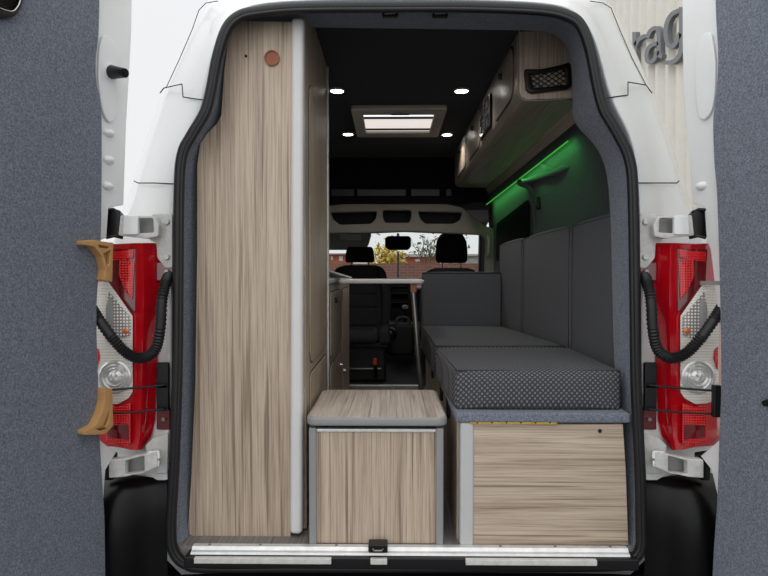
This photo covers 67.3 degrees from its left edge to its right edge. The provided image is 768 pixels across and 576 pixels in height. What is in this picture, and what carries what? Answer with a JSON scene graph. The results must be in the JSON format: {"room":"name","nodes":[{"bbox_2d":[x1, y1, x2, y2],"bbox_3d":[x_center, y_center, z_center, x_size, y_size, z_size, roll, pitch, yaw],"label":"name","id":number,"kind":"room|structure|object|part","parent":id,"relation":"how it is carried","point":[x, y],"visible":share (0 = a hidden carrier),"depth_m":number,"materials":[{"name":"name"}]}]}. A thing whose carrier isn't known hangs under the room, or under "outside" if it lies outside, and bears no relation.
{"room":"outdoor parking lot","nodes":[
{"label":"outdoor parking lot","id":0,"kind":"room"},
{"bbox_2d":[0,0,767,575],"bbox_3d":[0.094,-0.095,3.838,2.410,2.053,5.640,0,1,1],"label":"van","id":1,"kind":"object","parent":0,"point":[72,503],"depth_m":1.54,"materials":[{"name":"white paint"}]},
{"bbox_2d":[0,0,22,18],"bbox_3d":[-0.840,-0.642,1.237,0.016,0.118,0.143,0,1,20],"label":"pocket","id":2,"kind":"object","parent":1,"relation":"attached to","point":[5,13],"visible":1,"depth_m":1.27,"materials":[{"name":"grey fabric"}]},
{"bbox_3d":[-0.744,-0.069,1.488,0.026,0.107,0.094,0,1,21],"label":"storage bracket","id":3,"kind":"part","parent":1,"relation":"part of","materials":[{"name":"plastic"}]},
{"bbox_3d":[-0.746,0.321,1.492,0.026,0.121,0.091,0,1,21],"label":"storage bracket","id":4,"kind":"part","parent":1,"relation":"part of","materials":[{"name":"plastic"}]},
{"bbox_3d":[-0.741,-0.560,1.551,0.008,0.229,0.069,0,1,21],"label":"pressed panel","id":5,"kind":"part","parent":1,"relation":"part of","materials":[{"name":"white paint"}]},
{"bbox_3d":[-0.707,0.118,1.581,0.020,0.017,0.008,0,1,1],"label":"indicator bulb","id":6,"kind":"part","parent":1,"relation":"part of","materials":[{"name":"orange plastic"}]},
{"bbox_3d":[-0.686,-0.170,1.568,0.041,0.052,0.014,0,1,1],"label":"hinge arm","id":7,"kind":"part","parent":1,"relation":"part of","materials":[{"name":"white paint"}]},
{"bbox_3d":[-0.685,0.483,1.588,0.134,0.072,0.024,0,1,1],"label":"hinge frame","id":8,"kind":"part","parent":1,"relation":"part of","materials":[{"name":"white paint"}]},
{"bbox_3d":[-0.690,0.272,1.571,0.178,0.015,0.009,0,1,-12],"label":"strap rod","id":9,"kind":"part","parent":1,"relation":"part of","materials":[{"name":"black plastic"}]},
{"bbox_3d":[-0.691,0.337,1.573,0.178,0.011,0.009,0,1,-12],"label":"strap rod","id":10,"kind":"part","parent":1,"relation":"part of","materials":[{"name":"black plastic"}]},
{"bbox_3d":[-0.667,-0.167,1.579,0.110,0.063,0.022,0,1,1],"label":"hinge frame","id":11,"kind":"part","parent":1,"relation":"part of","materials":[{"name":"white paint"}]},
{"bbox_3d":[-0.630,0.459,1.581,0.035,0.027,0.006,0,1,1],"label":"hinge arm","id":12,"kind":"part","parent":1,"relation":"part of","materials":[{"name":"white paint"}]},
{"bbox_3d":[-0.636,0.463,1.619,0.064,0.115,0.006,0,1,1],"label":"hinge plate","id":13,"kind":"part","parent":1,"relation":"part of","materials":[{"name":"white paint"}]},
{"bbox_3d":[-0.620,-0.131,1.605,0.064,0.150,0.006,0,1,1],"label":"hinge plate","id":14,"kind":"part","parent":1,"relation":"part of","materials":[{"name":"white paint"}]},
{"bbox_3d":[-0.326,0.733,1.554,0.370,0.016,0.013,0,1,1],"label":"painted sill","id":15,"kind":"part","parent":1,"relation":"part of","materials":[{"name":"white paint"}]},
{"bbox_2d":[329,234,370,249],"bbox_3d":[-0.331,-0.395,4.845,0.448,0.151,0.024,0,1,1],"label":"sun visor","id":16,"kind":"object","parent":1,"relation":"attached to","point":[336,241],"visible":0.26,"depth_m":4.84,"materials":[{"name":"plastic"}]},
{"bbox_3d":[-0.014,0.734,1.551,0.045,0.016,0.013,0,1,1],"label":"painted sill","id":17,"kind":"part","parent":1,"relation":"part of","materials":[{"name":"white paint"}]},
{"bbox_2d":[386,278,420,355],"bbox_3d":[0.103,0.241,5.181,1.720,0.664,1.150,0,1,1],"label":"dashboard","id":18,"kind":"object","parent":1,"relation":"attached to","point":[401,319],"visible":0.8,"depth_m":4.92,"materials":[{"name":"plastic"}]},
{"bbox_3d":[0.133,0.151,4.962,0.163,0.060,0.012,0,1,1],"label":"control panel","id":19,"kind":"part","parent":18,"relation":"part of","materials":[{"name":"black plastic"}]},
{"bbox_3d":[0.133,0.073,4.961,0.163,0.060,0.012,0,1,1],"label":"control panel","id":20,"kind":"part","parent":18,"relation":"part of","materials":[{"name":"black plastic"}]},
{"bbox_3d":[0.133,-0.002,4.959,0.163,0.030,0.012,0,1,1],"label":"control panel","id":21,"kind":"part","parent":18,"relation":"part of","materials":[{"name":"black plastic"}]},
{"bbox_3d":[0.086,-0.231,3.225,2.413,1.758,3.260,0,1,1],"label":"panel","id":22,"kind":"part","parent":1,"relation":"part of","materials":[{"name":"white paint"}]},
{"bbox_2d":[329,204,493,271],"bbox_3d":[0.169,-0.249,4.041,1.244,0.659,0.305,0,1,1],"label":"shelf","id":23,"kind":"object","parent":1,"relation":"attached to","point":[343,218],"visible":0.86,"depth_m":3.93,"materials":[{"name":"plastic"}]},
{"bbox_2d":[332,213,460,224],"bbox_3d":[0.084,-0.495,4.094,0.973,0.154,0.190,0,1,1],"label":"tray","id":24,"kind":"object","parent":23,"relation":"on","point":[341,218],"depth_m":4.18,"materials":[{"name":"plastic"}]},
{"bbox_2d":[329,189,469,203],"bbox_3d":[0.081,-0.624,3.931,1.004,0.101,0.030,0,1,1],"label":"rail","id":25,"kind":"object","parent":23,"relation":"attached to","point":[338,196],"visible":0.94,"depth_m":3.92,"materials":[{"name":"plastic"}]},
{"bbox_3d":[0.081,-0.599,3.932,1.004,0.052,0.030,0,1,1],"label":"rail","id":26,"kind":"part","parent":25,"relation":"part of","materials":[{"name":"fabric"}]},
{"bbox_3d":[0.706,-0.285,3.914,0.018,0.158,0.067,0,1,1],"label":"grab handle","id":27,"kind":"part","parent":23,"relation":"part of","materials":[{"name":"plastic"}]},
{"bbox_3d":[0.071,0.742,1.584,1.225,0.032,0.065,0,1,1],"label":"sill panel","id":28,"kind":"part","parent":1,"relation":"part of","materials":[{"name":"black plastic"}]},
{"bbox_3d":[0.394,0.734,1.546,0.350,0.016,0.013,0,1,1],"label":"painted sill","id":29,"kind":"part","parent":1,"relation":"part of","materials":[{"name":"white paint"}]},
{"bbox_3d":[0.735,-0.130,1.589,0.063,0.149,0.006,0,1,1],"label":"hinge plate","id":30,"kind":"part","parent":1,"relation":"part of","materials":[{"name":"white paint"}]},
{"bbox_3d":[0.752,0.458,1.602,0.063,0.114,0.006,0,1,1],"label":"hinge plate","id":31,"kind":"part","parent":1,"relation":"part of","materials":[{"name":"white paint"}]},
{"bbox_3d":[0.743,0.454,1.565,0.034,0.026,0.006,0,1,1],"label":"hinge arm","id":32,"kind":"part","parent":1,"relation":"part of","materials":[{"name":"white paint"}]},
{"bbox_3d":[0.779,-0.165,1.561,0.108,0.062,0.022,0,1,1],"label":"hinge frame","id":33,"kind":"part","parent":1,"relation":"part of","materials":[{"name":"white paint"}]},
{"bbox_3d":[0.798,0.477,1.570,0.131,0.070,0.024,0,1,1],"label":"hinge frame","id":34,"kind":"part","parent":1,"relation":"part of","materials":[{"name":"white paint"}]},
{"bbox_3d":[0.804,0.333,1.554,0.172,0.011,0.009,0,1,14],"label":"strap rod","id":35,"kind":"part","parent":1,"relation":"part of","materials":[{"name":"black plastic"}]},
{"bbox_3d":[0.803,0.269,1.553,0.172,0.014,0.009,0,1,14],"label":"strap rod","id":36,"kind":"part","parent":1,"relation":"part of","materials":[{"name":"black plastic"}]},
{"bbox_3d":[0.797,-0.169,1.550,0.040,0.051,0.014,0,1,1],"label":"hinge arm","id":37,"kind":"part","parent":1,"relation":"part of","materials":[{"name":"white paint"}]},
{"bbox_3d":[0.820,0.116,1.562,0.020,0.017,0.008,0,1,1],"label":"indicator bulb","id":38,"kind":"part","parent":1,"relation":"part of","materials":[{"name":"orange plastic"}]},
{"bbox_3d":[0.857,-0.563,1.537,0.008,0.228,0.064,0,1,-19],"label":"pressed panel","id":39,"kind":"part","parent":1,"relation":"part of","materials":[{"name":"white paint"}]},
{"bbox_3d":[0.906,0.273,1.367,0.012,0.018,0.018,0,1,-19],"label":"door button","id":40,"kind":"part","parent":1,"relation":"part of","materials":[{"name":"black plastic"}]},
{"bbox_3d":[0.126,-0.270,5.466,1.720,0.574,0.584,0,1,1],"label":"window","id":41,"kind":"structure","parent":1,"relation":"attached to","visible":0},
{"bbox_2d":[385,233,410,249],"bbox_3d":[0.122,-0.408,5.061,0.225,0.156,0.159,0,1,1],"label":"mirror","id":42,"kind":"object","parent":41,"relation":"attached to","point":[397,242],"visible":1,"depth_m":4.98,"materials":[{"name":"plastic"}]},
{"bbox_2d":[167,552,644,574],"bbox_3d":[0.371,0.626,30.580,80.000,0.050,82.000,0,1,1],"label":"ground","id":43,"kind":"structure","parent":0,"point":[181,571],"depth_m":2.50,"materials":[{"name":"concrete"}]},
{"bbox_2d":[329,253,346,262],"bbox_3d":[-3.137,-0.723,33.033,2.996,2.538,6.600,0,1,1],"label":"house","id":44,"kind":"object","parent":43,"relation":"on","point":[333,257],"visible":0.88,"depth_m":30.00,"materials":[{"name":"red brick"}]},
{"bbox_2d":[373,233,415,262],"bbox_3d":[0.009,-0.507,20.007,1.976,2.699,2.147,0,1,18],"label":"tree","id":45,"kind":"object","parent":43,"relation":"on","point":[384,256],"visible":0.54,"depth_m":19.71,"materials":[{"name":"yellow plant"}]},
{"bbox_2d":[397,252,398,277],"bbox_3d":[0.305,0.110,12.603,0.044,1.791,0.042,0,1,1],"label":"post","id":46,"kind":"object","parent":43,"relation":"on","point":[397,252],"visible":0.34,"depth_m":12.57,"materials":[{"name":"metal"}]},
{"bbox_2d":[329,263,477,285],"bbox_3d":[0.195,0.122,16.091,28.000,1.611,0.250,0,1,1],"label":"brick wall","id":47,"kind":"structure","parent":43,"relation":"on","point":[406,270],"depth_m":15.95,"materials":[{"name":"red brick"}]},
{"bbox_2d":[390,254,436,262],"bbox_3d":[1.742,-0.865,36.971,3.776,2.643,6.600,0,1,1],"label":"house","id":48,"kind":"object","parent":43,"relation":"on","point":[413,257],"visible":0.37,"depth_m":33.96,"materials":[{"name":"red brick"}]},
{"bbox_2d":[409,233,438,262],"bbox_3d":[1.478,-0.622,18.946,1.456,2.970,1.792,0,1,1],"label":"tree","id":49,"kind":"object","parent":43,"relation":"on","point":[423,250],"visible":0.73,"depth_m":18.89,"materials":[{"name":"green plant"}]},
{"bbox_2d":[427,235,469,261],"bbox_3d":[2.677,-0.876,24.249,1.957,3.246,2.398,0,1,1],"label":"tree","id":50,"kind":"object","parent":43,"relation":"on","point":[435,239],"visible":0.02,"depth_m":24.33,"materials":[{"name":"green plant"}]},
{"bbox_2d":[466,254,477,262],"bbox_3d":[4.080,-0.535,28.948,2.215,2.346,6.600,0,1,1],"label":"house","id":51,"kind":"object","parent":43,"relation":"on","point":[471,258],"visible":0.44,"depth_m":25.93,"materials":[{"name":"paint"}]},
{"bbox_2d":[606,0,703,209],"bbox_3d":[7.112,-2.417,9.182,8.000,7.000,16.520,0,1,1],"label":"building","id":52,"kind":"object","parent":43,"relation":"on","point":[666,82],"visible":0.04,"depth_m":6.29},
{"bbox_2d":[632,7,682,64],"bbox_3d":[3.054,-2.734,6.445,0.050,0.770,1.252,0,1,1],"label":"sign letters","id":53,"kind":"object","parent":52,"relation":"attached to","point":[664,36],"visible":0.89,"depth_m":6.32},
{"bbox_2d":[168,349,644,557],"bbox_3d":[0.070,0.679,3.735,1.750,0.030,4.282,0,1,1],"label":"floor","id":54,"kind":"structure","parent":0,"point":[449,536],"depth_m":1.71,"materials":[{"name":"plastic"}]},
{"bbox_2d":[188,18,328,535],"bbox_3d":[-0.388,-0.070,1.940,0.340,1.557,0.639,0,1,1],"label":"cabinet","id":55,"kind":"object","parent":54,"relation":"on","point":[262,362],"visible":0.88,"depth_m":1.64,"materials":[{"name":"brown wood"}]},
{"bbox_3d":[-0.246,-0.027,1.644,0.044,1.455,0.048,0,1,1],"label":"edge trim","id":56,"kind":"part","parent":55,"relation":"part of","materials":[{"name":"white plastic"}]},
{"bbox_3d":[-0.231,-0.075,1.959,0.014,1.549,0.565,0,1,1],"label":"panel","id":57,"kind":"part","parent":55,"relation":"part of","materials":[{"name":"brown wood"}]},
{"bbox_3d":[-0.222,-0.199,1.964,0.004,0.850,0.450,0,1,1],"label":"door","id":58,"kind":"part","parent":55,"relation":"part of","materials":[{"name":"brown wood"}]},
{"bbox_3d":[-0.222,0.441,1.978,0.004,0.370,0.450,0,1,1],"label":"door","id":59,"kind":"part","parent":55,"relation":"part of","materials":[{"name":"brown wood"}]},
{"bbox_2d":[329,278,350,389],"bbox_3d":[-0.416,0.317,2.859,0.438,0.733,1.168,0,1,1],"label":"base cabinet","id":60,"kind":"object","parent":54,"relation":"on","point":[338,292],"visible":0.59,"depth_m":2.68,"materials":[{"name":"brown wood"}]},
{"bbox_3d":[-0.214,0.147,2.587,0.004,0.270,0.480,0,1,1],"label":"drawer","id":61,"kind":"part","parent":60,"relation":"part of","materials":[{"name":"brown wood"}]},
{"bbox_3d":[-0.214,0.472,2.594,0.004,0.320,0.480,0,1,1],"label":"door","id":62,"kind":"part","parent":60,"relation":"part of","materials":[{"name":"brown wood"}]},
{"bbox_2d":[329,278,350,283],"bbox_3d":[-0.420,-0.039,2.851,0.430,0.020,1.168,0,1,1],"label":"countertop","id":63,"kind":"structure","parent":60,"relation":"on","point":[331,280],"depth_m":2.49,"materials":[{"name":"grey plastic"}]},
{"bbox_2d":[329,270,351,277],"bbox_3d":[-0.251,-0.060,2.527,0.129,0.037,0.472,0,1,8],"label":"lid","id":64,"kind":"object","parent":60,"relation":"on","point":[332,274],"visible":0.31,"depth_m":2.56,"materials":[{"name":"metal"}]},
{"bbox_3d":[-0.208,0.309,3.140,0.004,0.620,0.460,0,1,1],"label":"door","id":65,"kind":"part","parent":60,"relation":"part of","materials":[{"name":"brown wood"}]},
{"bbox_2d":[334,247,396,380],"bbox_3d":[-0.164,0.172,4.215,0.515,0.963,0.555,0,1,1],"label":"seat","id":66,"kind":"object","parent":54,"relation":"on","point":[371,333],"visible":0.72,"depth_m":4.35,"materials":[{"name":"fabric"}]},
{"bbox_3d":[-0.184,-0.061,4.412,0.270,0.219,0.100,0,1,1],"label":"panel","id":67,"kind":"part","parent":66,"relation":"part of","materials":[{"name":"fabric"}]},
{"bbox_3d":[-0.184,0.087,4.431,0.470,0.523,0.120,0,1,1],"label":"seat","id":68,"kind":"part","parent":66,"relation":"part of","materials":[{"name":"fabric"}]},
{"bbox_3d":[-0.184,0.101,4.416,0.270,0.096,0.100,0,1,1],"label":"panel","id":69,"kind":"part","parent":66,"relation":"part of","materials":[{"name":"fabric"}]},
{"bbox_3d":[-0.184,0.221,4.419,0.270,0.136,0.100,0,1,1],"label":"panel","id":70,"kind":"part","parent":66,"relation":"part of","materials":[{"name":"fabric"}]},
{"bbox_2d":[349,326,378,343],"bbox_3d":[-0.187,0.339,4.176,0.300,0.090,0.450,0,1,1],"label":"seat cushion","id":71,"kind":"object","parent":66,"relation":"on","point":[357,334],"depth_m":3.96,"materials":[{"name":"fabric"}]},
{"bbox_3d":[-0.189,0.562,4.026,0.340,0.010,0.020,0,1,1],"label":"seat rail","id":72,"kind":"part","parent":66,"relation":"part of","materials":[{"name":"metal"}]},
{"bbox_3d":[-0.187,0.528,4.210,0.400,0.250,0.350,0,1,1],"label":"seat","id":73,"kind":"part","parent":66,"relation":"part of","materials":[{"name":"plastic"}]},
{"bbox_2d":[307,390,446,544],"bbox_3d":[-0.018,0.528,1.774,0.390,0.358,0.387,0,1,1],"label":"storage box","id":74,"kind":"object","parent":54,"relation":"on","point":[376,457],"visible":1,"depth_m":1.60,"materials":[{"name":"brown wood"}]},
{"bbox_3d":[-0.195,0.545,1.773,0.021,0.325,0.355,0,1,1],"label":"panel","id":75,"kind":"part","parent":74,"relation":"part of","materials":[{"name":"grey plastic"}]},
{"bbox_3d":[-0.022,0.394,1.601,0.330,0.009,0.017,0,1,1],"label":"rail","id":76,"kind":"part","parent":74,"relation":"part of","materials":[{"name":"metal"}]},
{"bbox_3d":[-0.022,0.552,1.607,0.340,0.316,0.012,0,1,1],"label":"panel","id":77,"kind":"part","parent":74,"relation":"part of","materials":[{"name":"brown wood"}]},
{"bbox_3d":[-0.018,0.362,1.770,0.390,0.024,0.387,0,1,1],"label":"lid","id":78,"kind":"part","parent":74,"relation":"part of","materials":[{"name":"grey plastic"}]},
{"bbox_3d":[-0.018,0.350,1.770,0.378,0.001,0.375,0,1,1],"label":"lid","id":79,"kind":"part","parent":74,"relation":"part of","materials":[{"name":"brown wood"}]},
{"bbox_3d":[-0.018,0.543,1.941,0.330,0.319,0.015,0,1,1],"label":"panel","id":80,"kind":"part","parent":74,"relation":"part of","materials":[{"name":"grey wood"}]},
{"bbox_3d":[0.156,0.545,1.768,0.021,0.325,0.355,0,1,1],"label":"panel","id":81,"kind":"part","parent":74,"relation":"part of","materials":[{"name":"grey plastic"}]},
{"bbox_2d":[339,279,423,389],"bbox_3d":[0.006,0.324,2.638,0.383,0.729,0.540,0,1,1],"label":"table","id":82,"kind":"object","parent":54,"relation":"on","point":[413,283],"visible":0.9,"depth_m":2.42,"materials":[{"name":"white plastic"}]},
{"bbox_3d":[0.154,0.352,2.436,0.088,0.682,0.031,-1,1,-23],"label":"leg","id":83,"kind":"part","parent":82,"relation":"part of","materials":[{"name":"metal"}]},
{"bbox_2d":[349,384,417,385],"bbox_3d":[0.007,0.657,3.893,0.511,0.009,0.035,0,1,1],"label":"threshold strip","id":84,"kind":"object","parent":54,"relation":"on","point":[349,384],"visible":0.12,"depth_m":3.89,"materials":[{"name":"metal"}]},
{"bbox_2d":[418,234,474,374],"bbox_3d":[0.498,0.116,4.446,0.470,1.064,0.545,0,1,1],"label":"seat","id":85,"kind":"object","parent":54,"relation":"on","point":[450,248],"visible":0.2,"depth_m":4.20,"materials":[{"name":"fabric"}]},
{"bbox_3d":[0.499,0.522,4.472,0.400,0.250,0.350,0,1,1],"label":"seat","id":86,"kind":"part","parent":85,"relation":"part of","materials":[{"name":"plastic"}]},
{"bbox_3d":[0.496,0.103,4.233,0.470,0.500,0.120,0,1,1],"label":"seat","id":87,"kind":"part","parent":85,"relation":"part of","materials":[{"name":"fabric"}]},
{"bbox_2d":[426,359,629,544],"bbox_3d":[0.445,0.514,2.345,0.480,0.378,1.525,0,1,1],"label":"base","id":88,"kind":"object","parent":54,"relation":"on","point":[511,476],"visible":0.78,"depth_m":1.59,"materials":[{"name":"brown wood"}]},
{"bbox_3d":[0.222,0.516,2.361,0.014,0.358,1.458,0,1,1],"label":"panel","id":89,"kind":"part","parent":88,"relation":"part of","materials":[{"name":"brown wood"}]},
{"bbox_2d":[421,272,500,325],"bbox_3d":[0.406,0.112,3.049,0.416,0.394,0.090,0,1,1],"label":"cushion","id":90,"kind":"object","parent":88,"relation":"on","point":[447,298],"visible":0.6,"depth_m":3.00,"materials":[{"name":"fabric"}]},
{"bbox_3d":[0.229,0.544,1.611,0.039,0.350,0.042,0,1,1],"label":"corner trim","id":91,"kind":"part","parent":88,"relation":"part of","materials":[{"name":"grey plastic"}]},
{"bbox_2d":[421,325,564,375],"bbox_3d":[0.430,0.258,2.564,0.494,0.123,0.871,0,1,1],"label":"seat cushion","id":92,"kind":"object","parent":88,"relation":"on","point":[433,337],"visible":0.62,"depth_m":2.35,"materials":[{"name":"fabric"}]},
{"bbox_2d":[499,238,524,332],"bbox_3d":[0.670,0.034,2.911,0.101,0.556,0.395,0,1,-6],"label":"cushion","id":93,"kind":"object","parent":88,"relation":"on","point":[510,252],"visible":0.39,"depth_m":2.84,"materials":[{"name":"fabric"}]},
{"bbox_2d":[436,348,619,409],"bbox_3d":[0.433,0.274,1.863,0.505,0.123,0.522,0,1,1],"label":"seat cushion","id":94,"kind":"object","parent":88,"relation":"on","point":[471,378],"visible":1,"depth_m":1.61,"materials":[{"name":"fabric"}]},
{"bbox_2d":[523,226,571,348],"bbox_3d":[0.710,0.038,2.438,0.099,0.569,0.561,0,1,-5],"label":"cushion","id":95,"kind":"object","parent":88,"relation":"on","point":[547,255],"visible":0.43,"depth_m":2.35,"materials":[{"name":"fabric"}]},
{"bbox_3d":[0.461,0.543,1.601,0.429,0.338,0.016,0,1,1],"label":"panel","id":96,"kind":"part","parent":88,"relation":"part of","materials":[{"name":"brown wood"}]},
{"bbox_2d":[571,213,614,367],"bbox_3d":[0.751,0.043,1.950,0.101,0.580,0.425,0,1,-6],"label":"cushion","id":97,"kind":"object","parent":88,"relation":"on","point":[592,300],"visible":0.33,"depth_m":1.94,"materials":[{"name":"fabric"}]},
{"bbox_2d":[329,157,488,202],"bbox_3d":[0.069,-0.745,3.994,1.480,0.310,0.020,0,1,1],"label":"wall","id":98,"kind":"structure","parent":0,"point":[408,174],"depth_m":3.98,"materials":[{"name":"black fabric"}]},
{"bbox_2d":[315,27,525,157],"bbox_3d":[0.071,-0.887,2.965,1.190,0.020,2.350,0,1,1],"label":"ceiling","id":99,"kind":"structure","parent":0,"point":[373,66],"depth_m":2.34,"materials":[{"name":"black fabric"}]},
{"bbox_2d":[329,87,344,93],"bbox_3d":[-0.206,-0.864,2.527,0.068,0.007,0.068,0,1,1],"label":"recessed light","id":100,"kind":"object","parent":99,"relation":"in","point":[336,90],"visible":1,"depth_m":2.52,"materials":[{"name":"grey plastic"}]},
{"bbox_2d":[342,132,353,135],"bbox_3d":[-0.206,-0.881,3.304,0.068,0.007,0.068,0,1,1],"label":"recessed light","id":101,"kind":"object","parent":99,"relation":"in","point":[343,133],"visible":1,"depth_m":3.29,"materials":[{"name":"grey plastic"}]},
{"bbox_2d":[351,105,446,136],"bbox_3d":[0.074,-0.864,3.021,0.461,0.029,0.560,0,1,1],"label":"ceiling vent","id":102,"kind":"object","parent":99,"relation":"in","point":[369,120],"visible":1,"depth_m":2.97,"materials":[{"name":"white"}]},
{"bbox_2d":[364,119,431,130],"bbox_3d":[0.075,-0.873,3.075,0.361,0.006,0.290,0,1,1],"label":"blind","id":103,"kind":"object","parent":102,"relation":"hanging from","point":[369,124],"depth_m":3.08,"materials":[{"name":"white"}]},
{"bbox_3d":[0.073,-0.871,2.881,0.361,0.003,0.100,0,1,1],"label":"roof pane","id":104,"kind":"part","parent":102,"relation":"part of","materials":[{"name":"white plastic"}]},
{"bbox_2d":[441,133,452,135],"bbox_3d":[0.362,-0.881,3.316,0.068,0.007,0.068,0,1,1],"label":"recessed light","id":105,"kind":"object","parent":99,"relation":"in","point":[442,134],"visible":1,"depth_m":3.30,"materials":[{"name":"grey plastic"}]},
{"bbox_2d":[454,87,468,93],"bbox_3d":[0.339,-0.864,2.527,0.068,0.007,0.068,0,1,1],"label":"recessed light","id":106,"kind":"object","parent":99,"relation":"in","point":[462,90],"visible":1,"depth_m":2.52,"materials":[{"name":"grey plastic"}]},
{"bbox_2d":[455,30,574,193],"bbox_3d":[0.555,-0.731,2.825,0.240,0.277,1.906,0,1,1],"label":"locker","id":107,"kind":"object","parent":99,"relation":"attached to","point":[511,125],"visible":0.99,"depth_m":2.22,"materials":[{"name":"brown wood"}]},
{"bbox_3d":[0.456,-0.774,3.418,0.004,0.176,0.440,0,1,1],"label":"locker door","id":108,"kind":"part","parent":107,"relation":"part of","materials":[{"name":"brown wood"}]},
{"bbox_3d":[0.450,-0.762,2.888,0.004,0.176,0.380,0,1,1],"label":"locker door","id":109,"kind":"part","parent":107,"relation":"part of","materials":[{"name":"brown wood"}]},
{"bbox_3d":[0.442,-0.739,2.509,0.010,0.136,0.260,0,1,1],"label":"control panel","id":110,"kind":"part","parent":107,"relation":"part of","materials":[{"name":"black plastic"}]},
{"bbox_3d":[0.441,-0.745,2.134,0.004,0.176,0.330,0,1,1],"label":"locker door","id":111,"kind":"part","parent":107,"relation":"part of","materials":[{"name":"brown wood"}]},
{"bbox_3d":[0.524,-0.717,1.874,0.182,0.220,0.004,0,1,1],"label":"edge trim","id":112,"kind":"part","parent":107,"relation":"part of","materials":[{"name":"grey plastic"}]},
{"bbox_3d":[0.527,-0.724,1.881,0.176,0.222,0.014,0,1,1],"label":"panel","id":113,"kind":"part","parent":107,"relation":"part of","materials":[{"name":"brown wood"}]},
{"bbox_2d":[524,63,571,93],"bbox_3d":[0.529,-0.678,1.866,0.152,0.097,0.014,0,1,1],"label":"pocket","id":114,"kind":"object","parent":107,"relation":"attached to","point":[566,68],"visible":1,"depth_m":1.86,"materials":[{"name":"black plastic"}]},
{"bbox_2d":[486,99,609,271],"bbox_3d":[0.725,-0.106,2.920,0.259,1.576,2.340,0,1,1],"label":"wall","id":115,"kind":"structure","parent":0,"point":[577,195],"depth_m":2.42,"materials":[{"name":"fabric"}]},
{"bbox_2d":[177,13,635,544],"bbox_3d":[0.068,-0.051,1.744,1.369,1.636,0.330,0,1,1],"label":"trim","id":116,"kind":"structure","parent":115,"relation":"attached to","point":[586,116],"depth_m":1.65,"materials":[{"name":"grey fabric"}]},
{"bbox_2d":[496,200,528,260],"bbox_3d":[0.726,-0.308,3.310,0.012,0.288,0.850,0,1,1],"label":"window","id":117,"kind":"structure","parent":115,"relation":"in","point":[515,225],"depth_m":3.18,"materials":[{"name":"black glass"}]},
{"bbox_2d":[486,140,568,204],"bbox_3d":[0.684,-0.551,2.995,0.007,0.037,1.690,0,1,0],"label":"led strip","id":118,"kind":"object","parent":115,"relation":"attached to","point":[567,141],"visible":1,"depth_m":2.63,"materials":[{"name":"green plastic"}]},
{"bbox_2d":[536,197,540,208],"bbox_3d":[0.742,-0.407,2.763,0.028,0.056,0.040,0,1,1],"label":"wall switch","id":119,"kind":"object","parent":115,"relation":"attached to","point":[538,201],"visible":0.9,"depth_m":2.74,"materials":[{"name":"black plastic"}]},
{"bbox_2d":[517,162,569,232],"bbox_3d":[0.770,-0.426,2.523,0.107,0.377,0.848,0,1,-6],"label":"trim","id":120,"kind":"structure","parent":115,"relation":"attached to","point":[527,183],"depth_m":2.70,"materials":[{"name":"plastic"}]}
]}

